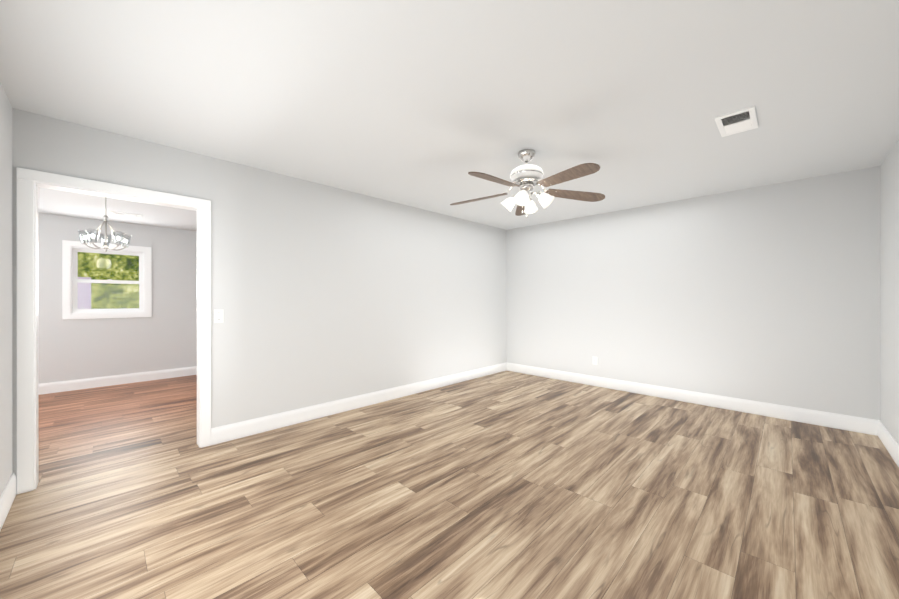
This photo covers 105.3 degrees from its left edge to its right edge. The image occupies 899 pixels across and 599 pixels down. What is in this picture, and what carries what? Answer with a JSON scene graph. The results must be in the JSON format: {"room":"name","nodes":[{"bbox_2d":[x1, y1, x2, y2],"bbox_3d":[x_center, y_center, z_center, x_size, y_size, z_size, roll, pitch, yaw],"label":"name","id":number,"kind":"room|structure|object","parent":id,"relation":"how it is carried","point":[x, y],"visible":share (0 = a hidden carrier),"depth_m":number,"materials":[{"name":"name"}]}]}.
{"room":"empty living room","nodes":[
{"label":"empty living room","id":0,"kind":"room"},
{"bbox_2d":[0,82,12,495],"bbox_3d":[-1.347,0.013,0.688,4.075,2.440,0.120,0,0,45],"label":"wall","id":1,"kind":"structure","parent":0,"point":[6,348],"depth_m":2.02,"materials":[{"name":"paint"}]},
{"bbox_2d":[0,473,16,530],"bbox_3d":[-1.310,1.163,0.748,4.045,0.140,0.016,0,0,45],"label":"baseboard","id":2,"kind":"structure","parent":1,"relation":"attached to","point":[8,495],"depth_m":1.98,"materials":[{"name":"white paint"}]},
{"bbox_2d":[38,213,196,383],"bbox_3d":[-4.885,0.056,4.965,0.120,2.350,4.200,0,0,45],"label":"wall","id":3,"kind":"structure","parent":0,"point":[164,337],"depth_m":5.00,"materials":[{"name":"paint"}]},
{"bbox_2d":[62,240,151,318],"bbox_3d":[-4.896,-0.264,4.941,0.138,1.060,0.900,0,0,45],"label":"dining room window","id":4,"kind":"structure","parent":3,"relation":"in","point":[71,281],"depth_m":4.85,"materials":[{"name":"white paint"}]},
{"bbox_2d":[39,366,196,394],"bbox_3d":[-4.837,1.161,4.918,0.016,0.140,4.200,0,0,45],"label":"baseboard","id":5,"kind":"structure","parent":3,"relation":"attached to","point":[64,386],"depth_m":4.91,"materials":[{"name":"white paint"}]},
{"bbox_2d":[38,187,196,230],"bbox_3d":[-3.673,-1.168,3.769,3.525,0.100,4.440,0,0,45],"label":"ceiling","id":6,"kind":"structure","parent":0,"point":[64,203],"depth_m":4.31,"materials":[{"name":"white paint"}]},
{"bbox_2d":[78,197,131,251],"bbox_3d":[-3.483,-0.799,3.474,0.376,0.638,0.390,0,0,45],"label":"chandelier","id":7,"kind":"object","parent":6,"relation":"hanging from","point":[91,235],"visible":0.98,"depth_m":3.44,"materials":[{"name":"silver metal"}]},
{"bbox_2d":[110,211,141,217],"bbox_3d":[-4.224,-1.112,4.481,0.150,0.012,0.300,0,0,45],"label":"ceiling vent","id":8,"kind":"object","parent":6,"relation":"in","point":[125,214],"visible":1,"depth_m":4.47,"materials":[{"name":"white metal"}]},
{"bbox_2d":[12,108,505,476],"bbox_3d":[-1.487,0.012,3.533,0.120,2.440,7.174,0,0,45],"label":"wall","id":9,"kind":"structure","parent":0,"point":[320,293],"depth_m":3.50,"materials":[{"name":"paint"}]},
{"bbox_2d":[16,167,210,493],"bbox_3d":[-2.420,0.198,2.576,0.140,2.068,1.026,0,0,45],"label":"door frame","id":10,"kind":"structure","parent":9,"relation":"attached to","point":[26,179],"depth_m":2.24,"materials":[{"name":"white paint"}]},
{"bbox_2d":[214,309,223,322],"bbox_3d":[-1.977,0.142,2.939,0.016,0.115,0.070,0,0,45],"label":"switch plate","id":11,"kind":"object","parent":9,"relation":"attached to","point":[218,315],"visible":1,"depth_m":2.94,"materials":[{"name":"white plastic"}]},
{"bbox_2d":[211,362,507,444],"bbox_3d":[-0.512,1.162,4.426,0.016,0.140,4.294,0,0,45],"label":"baseboard","id":12,"kind":"structure","parent":9,"relation":"attached to","point":[230,432],"depth_m":3.68,"materials":[{"name":"white paint"}]},
{"bbox_2d":[0,371,898,598],"bbox_3d":[-1.213,1.282,3.263,7.740,0.100,7.174,0,0,45],"label":"floor","id":13,"kind":"structure","parent":0,"point":[508,485],"depth_m":2.07,"materials":[{"name":"laminate"}]},
{"bbox_2d":[0,0,898,229],"bbox_3d":[0.568,-1.258,2.629,4.315,0.100,5.574,0,0,45],"label":"ceiling","id":14,"kind":"structure","parent":0,"point":[428,105],"depth_m":1.95,"materials":[{"name":"white paint"}]},
{"bbox_2d":[450,149,604,217],"bbox_3d":[0.591,-0.942,2.777,1.334,0.531,1.274,0,0,45],"label":"ceiling fan","id":15,"kind":"object","parent":14,"relation":"hanging from","point":[526,178],"visible":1,"depth_m":2.75,"materials":[{"name":"brown wood"}]},
{"bbox_2d":[714,106,757,136],"bbox_3d":[1.955,-1.202,2.333,0.200,0.012,0.360,0,0,45],"label":"ceiling vent","id":16,"kind":"object","parent":14,"relation":"in","point":[738,121],"visible":1,"depth_m":2.32,"materials":[{"name":"white metal"}]},
{"bbox_2d":[506,166,879,419],"bbox_3d":[2.483,0.011,4.571,4.315,2.440,0.120,0,0,45],"label":"wall","id":17,"kind":"structure","parent":0,"point":[768,293],"depth_m":3.89,"materials":[{"name":"paint"}]},
{"bbox_2d":[592,356,597,364],"bbox_3d":[2.073,0.871,4.885,0.070,0.115,0.010,0,0,45],"label":"electrical outlet plate","id":18,"kind":"object","parent":17,"relation":"attached to","point":[594,360],"visible":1,"depth_m":4.89,"materials":[{"name":"white plastic"}]},
{"bbox_2d":[508,363,875,434],"bbox_3d":[2.434,1.162,4.524,4.020,0.140,0.016,0,0,45],"label":"baseboard","id":19,"kind":"structure","parent":17,"relation":"attached to","point":[826,419],"depth_m":3.89,"materials":[{"name":"white paint"}]},
{"bbox_2d":[880,140,898,443],"bbox_3d":[2.061,0.013,1.157,0.120,2.440,5.574,0,0,45],"label":"wall","id":20,"kind":"structure","parent":0,"point":[889,293],"depth_m":2.81,"materials":[{"name":"paint"}]},
{"bbox_2d":[876,420,898,466],"bbox_3d":[2.013,1.163,1.204,0.016,0.140,5.334,0,0,45],"label":"baseboard","id":21,"kind":"structure","parent":20,"relation":"attached to","point":[886,438],"depth_m":2.78,"materials":[{"name":"white paint"}]},
{"label":"outside","id":22,"kind":"structure","parent":0,"visible":0},
{"bbox_2d":[78,252,138,308],"bbox_3d":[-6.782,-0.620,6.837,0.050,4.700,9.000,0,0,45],"label":"foliage","id":23,"kind":"object","parent":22,"point":[92,272],"depth_m":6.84,"materials":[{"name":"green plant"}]},
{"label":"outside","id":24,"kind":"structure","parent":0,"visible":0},
{"bbox_3d":[-5.846,1.706,5.914,2.580,0.050,9.000,0,0,45],"label":"lawn","id":25,"kind":"structure","parent":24,"visible":0},
{"bbox_2d":[78,277,90,308],"bbox_3d":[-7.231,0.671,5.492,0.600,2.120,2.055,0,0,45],"label":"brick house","id":26,"kind":"structure","parent":25,"relation":"on","point":[82,288],"depth_m":5.96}
]}

